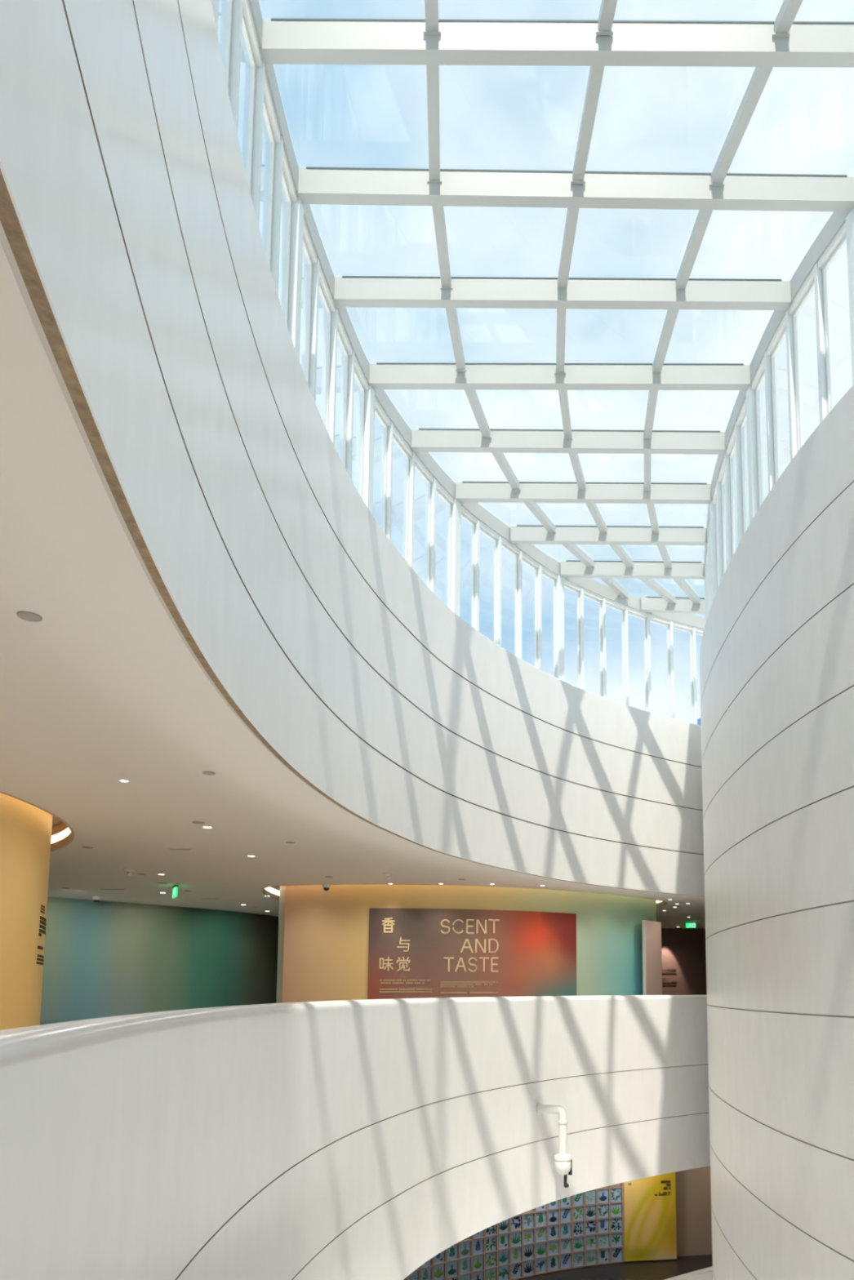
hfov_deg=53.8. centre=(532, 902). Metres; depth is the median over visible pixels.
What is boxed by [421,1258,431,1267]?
picture
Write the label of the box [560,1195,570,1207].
picture
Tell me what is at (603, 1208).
picture
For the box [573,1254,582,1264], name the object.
print
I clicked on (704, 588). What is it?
window
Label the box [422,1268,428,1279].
print
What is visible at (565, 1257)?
print
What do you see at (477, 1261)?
print
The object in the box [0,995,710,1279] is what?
wall
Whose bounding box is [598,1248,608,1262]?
picture
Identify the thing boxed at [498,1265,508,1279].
picture
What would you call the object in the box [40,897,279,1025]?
wall
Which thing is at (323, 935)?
wall
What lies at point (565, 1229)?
print
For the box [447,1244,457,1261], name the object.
picture
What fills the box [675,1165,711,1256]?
wall
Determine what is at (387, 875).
ceiling detector
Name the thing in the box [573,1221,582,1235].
picture
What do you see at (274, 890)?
light
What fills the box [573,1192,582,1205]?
picture
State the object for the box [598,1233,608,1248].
picture
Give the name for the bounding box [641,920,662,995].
partition panel
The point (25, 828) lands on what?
wall
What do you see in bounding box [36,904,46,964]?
lettering
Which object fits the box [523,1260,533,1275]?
picture
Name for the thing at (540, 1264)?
print
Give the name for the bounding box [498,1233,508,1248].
picture
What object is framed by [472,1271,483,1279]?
picture
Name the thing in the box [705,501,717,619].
window
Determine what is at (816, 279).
window
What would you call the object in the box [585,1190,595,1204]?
picture
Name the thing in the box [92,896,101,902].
dome camera
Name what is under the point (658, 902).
light
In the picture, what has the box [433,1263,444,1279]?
picture
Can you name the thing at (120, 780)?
recessed light
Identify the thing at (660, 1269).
floor
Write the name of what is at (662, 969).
lettering
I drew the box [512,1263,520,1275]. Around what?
print
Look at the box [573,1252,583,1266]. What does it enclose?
picture
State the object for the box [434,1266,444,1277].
print
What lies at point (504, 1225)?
print
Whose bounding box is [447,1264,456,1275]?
print
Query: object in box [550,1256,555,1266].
print
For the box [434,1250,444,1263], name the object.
picture
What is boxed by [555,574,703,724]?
window
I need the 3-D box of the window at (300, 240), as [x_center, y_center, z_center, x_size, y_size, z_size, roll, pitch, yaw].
[-4.299,-10.529,17.770,0.290,4.840,5.072,0,-6,4]
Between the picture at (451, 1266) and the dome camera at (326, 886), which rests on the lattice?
the picture at (451, 1266)
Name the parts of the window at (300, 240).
post, sash, sash, head rail, sash, sash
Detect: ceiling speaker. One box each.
[16,610,42,622]
[191,821,204,824]
[202,771,215,774]
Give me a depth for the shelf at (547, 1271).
32.76 m
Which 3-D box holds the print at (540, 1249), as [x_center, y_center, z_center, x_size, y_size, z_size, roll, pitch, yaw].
[0.336,13.517,32.458,0.497,0.413,0.004,3,-7,-30]
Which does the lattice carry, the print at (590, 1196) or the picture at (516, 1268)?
the picture at (516, 1268)
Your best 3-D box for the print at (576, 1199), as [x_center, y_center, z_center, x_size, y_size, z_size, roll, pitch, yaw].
[1.866,11.817,33.419,0.372,0.481,0.004,3,-6,-24]
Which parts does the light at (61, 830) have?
slat panel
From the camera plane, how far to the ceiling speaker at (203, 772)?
13.25 m
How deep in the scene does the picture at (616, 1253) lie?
33.74 m
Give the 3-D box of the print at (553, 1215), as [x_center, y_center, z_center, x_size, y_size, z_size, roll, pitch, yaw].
[0.824,12.397,32.847,0.381,0.400,0.004,3,-7,-28]
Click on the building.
(699, 719)
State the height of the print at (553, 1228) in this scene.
0.460 m
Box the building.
[697,717,700,725]
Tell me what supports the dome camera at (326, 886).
attached to the ceiling
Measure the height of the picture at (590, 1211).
0.525 m
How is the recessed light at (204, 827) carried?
in the ceiling
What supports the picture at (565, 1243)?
on the lattice
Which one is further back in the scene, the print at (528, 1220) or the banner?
the print at (528, 1220)
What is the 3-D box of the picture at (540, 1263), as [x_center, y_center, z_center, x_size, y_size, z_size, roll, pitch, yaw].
[0.322,14.119,32.412,0.460,0.525,0.045,3,-7,-30]
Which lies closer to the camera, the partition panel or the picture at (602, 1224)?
the partition panel
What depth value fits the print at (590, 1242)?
33.44 m
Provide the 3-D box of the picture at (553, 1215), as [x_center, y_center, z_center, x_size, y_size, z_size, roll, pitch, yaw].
[0.815,12.402,32.865,0.460,0.525,0.045,3,-7,-28]
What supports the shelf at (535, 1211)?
attached to the lattice
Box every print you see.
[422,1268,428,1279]
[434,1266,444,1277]
[435,1252,442,1260]
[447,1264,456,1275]
[448,1245,454,1257]
[461,1244,469,1254]
[462,1258,467,1271]
[473,1257,482,1268]
[475,1240,480,1252]
[498,1221,508,1230]
[498,1251,508,1262]
[500,1235,506,1246]
[511,1234,520,1244]
[512,1248,518,1258]
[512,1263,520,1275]
[523,1247,533,1257]
[523,1263,533,1272]
[524,1216,533,1226]
[524,1232,531,1241]
[536,1244,546,1254]
[536,1260,544,1271]
[537,1212,543,1222]
[537,1227,545,1238]
[548,1244,556,1252]
[549,1212,556,1222]
[550,1225,555,1237]
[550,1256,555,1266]
[561,1208,570,1218]
[562,1197,568,1204]
[562,1224,568,1234]
[562,1239,570,1250]
[562,1253,570,1266]
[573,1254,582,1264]
[574,1192,582,1201]
[586,1191,595,1201]
[586,1207,595,1217]
[586,1237,595,1247]
[586,1253,595,1262]
[599,1191,607,1200]
[600,1220,607,1230]
[600,1250,607,1260]
[612,1235,620,1244]
[613,1248,621,1257]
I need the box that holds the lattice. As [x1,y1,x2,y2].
[404,1182,624,1279]
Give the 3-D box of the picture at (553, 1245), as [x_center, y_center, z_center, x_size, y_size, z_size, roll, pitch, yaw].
[0.815,13.565,32.745,0.460,0.525,0.045,3,-7,-28]
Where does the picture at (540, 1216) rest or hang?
on the lattice
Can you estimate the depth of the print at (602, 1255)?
33.57 m
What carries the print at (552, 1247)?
attached to the picture at (553, 1245)
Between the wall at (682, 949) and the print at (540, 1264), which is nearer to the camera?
the print at (540, 1264)
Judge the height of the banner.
3.514 m
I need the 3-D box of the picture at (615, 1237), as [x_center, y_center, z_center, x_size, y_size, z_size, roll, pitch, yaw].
[3.411,13.676,33.819,0.460,0.525,0.045,2,-6,-15]
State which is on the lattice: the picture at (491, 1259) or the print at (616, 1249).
the picture at (491, 1259)
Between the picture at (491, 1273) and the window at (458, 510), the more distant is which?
the picture at (491, 1273)
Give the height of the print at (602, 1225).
0.449 m
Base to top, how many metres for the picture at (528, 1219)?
0.525 m
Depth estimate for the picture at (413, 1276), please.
29.17 m
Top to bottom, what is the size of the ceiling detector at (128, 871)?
0.195 m
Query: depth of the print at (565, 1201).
33.16 m
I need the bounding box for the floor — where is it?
[516,1254,712,1279]
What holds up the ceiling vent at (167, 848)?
in the ceiling
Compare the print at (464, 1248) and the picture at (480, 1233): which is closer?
the print at (464, 1248)
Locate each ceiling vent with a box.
[97,888,128,889]
[167,848,192,849]
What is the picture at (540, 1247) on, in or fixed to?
on the lattice
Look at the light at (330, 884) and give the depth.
27.35 m
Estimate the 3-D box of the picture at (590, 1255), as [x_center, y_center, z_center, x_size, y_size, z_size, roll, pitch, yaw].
[2.347,14.221,33.399,0.509,0.525,0.045,2,-6,-22]
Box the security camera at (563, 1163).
[537,1102,572,1187]
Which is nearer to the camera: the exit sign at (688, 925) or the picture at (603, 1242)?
the picture at (603, 1242)
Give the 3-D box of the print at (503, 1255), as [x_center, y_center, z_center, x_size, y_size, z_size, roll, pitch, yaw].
[-1.091,13.422,31.550,0.482,0.414,0.004,4,-7,-34]
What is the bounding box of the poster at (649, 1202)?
[622,1172,676,1262]
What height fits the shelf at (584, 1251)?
0.055 m
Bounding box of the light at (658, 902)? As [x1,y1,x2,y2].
[624,895,666,907]
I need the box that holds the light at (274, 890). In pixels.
[262,885,279,901]
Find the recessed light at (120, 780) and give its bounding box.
[118,779,129,782]
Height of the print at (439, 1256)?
0.449 m
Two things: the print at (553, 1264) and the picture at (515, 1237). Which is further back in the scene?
the print at (553, 1264)
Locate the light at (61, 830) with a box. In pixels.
[0,791,74,852]
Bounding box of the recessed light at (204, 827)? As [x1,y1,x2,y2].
[200,826,213,828]
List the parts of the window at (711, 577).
head rail, post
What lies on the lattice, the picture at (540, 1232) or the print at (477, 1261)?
the picture at (540, 1232)
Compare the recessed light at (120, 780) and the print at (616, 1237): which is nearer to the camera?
the recessed light at (120, 780)
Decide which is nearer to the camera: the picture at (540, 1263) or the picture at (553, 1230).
the picture at (540, 1263)
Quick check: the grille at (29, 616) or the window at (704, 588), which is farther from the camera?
the window at (704, 588)
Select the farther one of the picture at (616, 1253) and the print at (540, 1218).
the picture at (616, 1253)
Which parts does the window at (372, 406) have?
post, sash, sash, head rail, sash, sash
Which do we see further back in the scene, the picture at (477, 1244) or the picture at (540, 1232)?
the picture at (540, 1232)
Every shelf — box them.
[412,1231,622,1272]
[440,1245,623,1279]
[454,1216,622,1244]
[507,1260,623,1279]
[515,1200,622,1216]
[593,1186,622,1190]
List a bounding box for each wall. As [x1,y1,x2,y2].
[0,0,704,896]
[0,792,52,1030]
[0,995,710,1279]
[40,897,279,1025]
[275,884,656,1003]
[463,1182,674,1262]
[661,928,706,995]
[664,1266,712,1279]
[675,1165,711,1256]
[699,384,853,1279]
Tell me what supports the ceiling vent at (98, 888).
in the ceiling
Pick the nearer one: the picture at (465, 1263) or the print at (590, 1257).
the picture at (465, 1263)
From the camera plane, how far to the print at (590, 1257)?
33.38 m
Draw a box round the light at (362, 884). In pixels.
[362,884,431,884]
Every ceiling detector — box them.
[123,868,134,875]
[382,872,391,879]
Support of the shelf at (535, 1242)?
attached to the lattice
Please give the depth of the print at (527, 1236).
32.21 m
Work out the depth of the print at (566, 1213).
33.12 m
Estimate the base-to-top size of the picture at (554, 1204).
0.525 m
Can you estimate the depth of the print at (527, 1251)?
32.17 m
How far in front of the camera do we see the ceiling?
11.46 m
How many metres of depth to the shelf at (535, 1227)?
32.37 m
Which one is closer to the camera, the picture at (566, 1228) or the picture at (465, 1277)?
the picture at (465, 1277)
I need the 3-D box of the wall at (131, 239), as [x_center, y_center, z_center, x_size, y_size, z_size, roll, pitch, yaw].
[-0.034,-5.146,14.898,9.823,6.500,44.088,-2,-6,17]
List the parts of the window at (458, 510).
post, sash, sash, head rail, sash, sash, sash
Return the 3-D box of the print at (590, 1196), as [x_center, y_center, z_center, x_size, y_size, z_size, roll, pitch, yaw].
[2.355,11.891,33.621,0.409,0.416,0.004,2,-6,-22]
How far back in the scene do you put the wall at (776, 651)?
15.73 m
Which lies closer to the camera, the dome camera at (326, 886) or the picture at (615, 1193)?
the dome camera at (326, 886)
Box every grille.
[18,612,40,621]
[203,772,214,774]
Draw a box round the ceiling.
[0,241,705,928]
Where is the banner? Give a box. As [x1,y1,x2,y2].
[367,908,576,999]
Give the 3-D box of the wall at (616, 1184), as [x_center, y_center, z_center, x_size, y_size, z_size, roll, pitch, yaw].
[-5.186,11.445,26.508,27.427,4.780,3.428,5,-8,-43]
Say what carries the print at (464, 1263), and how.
attached to the picture at (465, 1263)
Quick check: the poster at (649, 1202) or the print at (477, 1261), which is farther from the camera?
the poster at (649, 1202)
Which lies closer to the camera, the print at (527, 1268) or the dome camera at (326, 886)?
the dome camera at (326, 886)
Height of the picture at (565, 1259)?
0.559 m
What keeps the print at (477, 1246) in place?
attached to the picture at (477, 1244)
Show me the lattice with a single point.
(535, 1211)
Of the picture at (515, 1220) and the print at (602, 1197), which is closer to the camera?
the picture at (515, 1220)
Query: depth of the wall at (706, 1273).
29.05 m
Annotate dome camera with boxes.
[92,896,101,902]
[322,884,330,890]
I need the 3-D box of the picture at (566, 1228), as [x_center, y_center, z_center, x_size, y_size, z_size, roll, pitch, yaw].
[1.317,13.010,33.059,0.460,0.525,0.045,3,-7,-26]
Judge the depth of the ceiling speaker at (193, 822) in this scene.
17.15 m
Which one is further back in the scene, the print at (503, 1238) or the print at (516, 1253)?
the print at (516, 1253)
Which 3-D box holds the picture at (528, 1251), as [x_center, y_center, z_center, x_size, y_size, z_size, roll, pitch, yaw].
[-0.158,13.507,32.183,0.480,0.525,0.045,4,-7,-32]
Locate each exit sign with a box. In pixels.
[172,884,178,897]
[685,922,695,928]
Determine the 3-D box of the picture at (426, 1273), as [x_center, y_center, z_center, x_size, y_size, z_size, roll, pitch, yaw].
[-3.792,13.232,29.521,0.460,0.525,0.045,5,-8,-42]
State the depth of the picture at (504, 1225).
31.68 m
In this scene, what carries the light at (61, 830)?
attached to the ceiling
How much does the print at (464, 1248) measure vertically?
0.400 m
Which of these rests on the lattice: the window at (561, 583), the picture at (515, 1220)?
the picture at (515, 1220)
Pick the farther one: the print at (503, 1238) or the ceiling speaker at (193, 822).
the print at (503, 1238)
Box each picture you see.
[407,1271,417,1279]
[420,1266,431,1279]
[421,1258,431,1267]
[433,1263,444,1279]
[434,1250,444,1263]
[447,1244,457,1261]
[447,1261,457,1277]
[460,1241,470,1257]
[460,1257,470,1274]
[460,1274,470,1279]
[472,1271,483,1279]
[473,1230,483,1238]
[473,1238,483,1254]
[473,1254,483,1271]
[485,1224,496,1235]
[485,1235,496,1252]
[485,1252,496,1268]
[485,1268,495,1279]
[498,1218,508,1233]
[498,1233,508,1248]
[498,1249,508,1265]
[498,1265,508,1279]
[511,1215,520,1231]
[511,1231,520,1246]
[511,1247,520,1262]
[511,1262,520,1278]
[523,1244,533,1260]
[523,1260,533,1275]
[524,1213,533,1228]
[524,1229,533,1244]
[536,1204,545,1210]
[536,1211,545,1226]
[536,1226,545,1241]
[536,1242,546,1257]
[536,1257,545,1273]
[548,1200,558,1208]
[548,1209,558,1224]
[548,1225,558,1239]
[548,1240,558,1255]
[548,1255,558,1271]
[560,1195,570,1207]
[560,1208,570,1222]
[560,1222,570,1237]
[560,1238,570,1253]
[560,1253,570,1268]
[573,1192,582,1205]
[573,1206,582,1221]
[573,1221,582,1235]
[573,1236,583,1251]
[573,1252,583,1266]
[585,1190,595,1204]
[585,1204,595,1219]
[586,1220,595,1234]
[586,1235,595,1249]
[586,1249,595,1264]
[598,1189,608,1203]
[598,1204,608,1217]
[598,1218,608,1232]
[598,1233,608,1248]
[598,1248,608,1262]
[610,1187,621,1201]
[610,1203,621,1216]
[610,1217,621,1231]
[611,1232,621,1246]
[611,1247,622,1261]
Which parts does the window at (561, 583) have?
post, sash, sash, sash, head rail, sash, sash, sash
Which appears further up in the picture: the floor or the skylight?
the skylight
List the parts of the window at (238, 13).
post, sash, sash, sash, head rail, sash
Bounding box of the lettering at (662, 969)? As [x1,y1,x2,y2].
[662,968,676,985]
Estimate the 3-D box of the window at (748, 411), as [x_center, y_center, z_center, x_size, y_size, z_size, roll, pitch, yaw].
[5.460,-10.029,22.606,0.300,4.840,5.023,0,-6,1]
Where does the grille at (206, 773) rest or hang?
attached to the ceiling speaker at (203, 772)
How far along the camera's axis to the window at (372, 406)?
22.24 m
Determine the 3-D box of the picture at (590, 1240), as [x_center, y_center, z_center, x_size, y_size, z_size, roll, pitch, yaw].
[2.344,13.639,33.458,0.463,0.525,0.045,2,-6,-22]
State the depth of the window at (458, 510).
26.86 m
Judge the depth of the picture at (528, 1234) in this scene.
32.23 m
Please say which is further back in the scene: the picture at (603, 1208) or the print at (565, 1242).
the picture at (603, 1208)
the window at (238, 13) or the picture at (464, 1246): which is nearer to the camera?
the window at (238, 13)
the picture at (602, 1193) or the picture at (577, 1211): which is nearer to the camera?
the picture at (577, 1211)
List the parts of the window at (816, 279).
sash, sash, head rail, sash, sash, post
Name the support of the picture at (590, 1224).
on the lattice
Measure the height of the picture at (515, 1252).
0.525 m
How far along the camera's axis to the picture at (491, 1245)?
31.28 m
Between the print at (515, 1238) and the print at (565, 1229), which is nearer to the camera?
the print at (515, 1238)
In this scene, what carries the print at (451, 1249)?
attached to the picture at (451, 1251)
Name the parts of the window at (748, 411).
sash, sash, head rail, sash, sash, post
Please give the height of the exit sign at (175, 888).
0.368 m
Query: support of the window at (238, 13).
in the wall at (131, 239)
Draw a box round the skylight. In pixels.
[248,0,853,629]
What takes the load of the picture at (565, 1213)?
on the lattice
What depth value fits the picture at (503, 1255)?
31.55 m
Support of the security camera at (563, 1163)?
attached to the wall at (364, 1139)
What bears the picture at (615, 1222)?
on the lattice
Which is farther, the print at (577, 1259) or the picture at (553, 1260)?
the print at (577, 1259)
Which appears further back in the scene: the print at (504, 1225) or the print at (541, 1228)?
the print at (541, 1228)
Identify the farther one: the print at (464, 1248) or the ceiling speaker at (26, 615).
the print at (464, 1248)
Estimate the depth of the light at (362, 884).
27.35 m
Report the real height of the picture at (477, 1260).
0.525 m
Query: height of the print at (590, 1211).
0.413 m
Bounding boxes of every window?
[211,0,297,324]
[281,196,368,498]
[358,384,453,608]
[447,498,557,677]
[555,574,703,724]
[703,577,706,625]
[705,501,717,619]
[712,385,763,587]
[751,207,853,508]
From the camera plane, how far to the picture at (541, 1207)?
32.64 m
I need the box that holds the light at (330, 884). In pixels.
[329,884,357,884]
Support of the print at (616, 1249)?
attached to the picture at (616, 1253)
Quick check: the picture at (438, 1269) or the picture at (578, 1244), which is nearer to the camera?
the picture at (438, 1269)
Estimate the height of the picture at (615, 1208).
0.525 m
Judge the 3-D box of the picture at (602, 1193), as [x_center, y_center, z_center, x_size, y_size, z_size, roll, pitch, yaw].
[2.873,11.914,33.835,0.460,0.525,0.045,2,-6,-19]

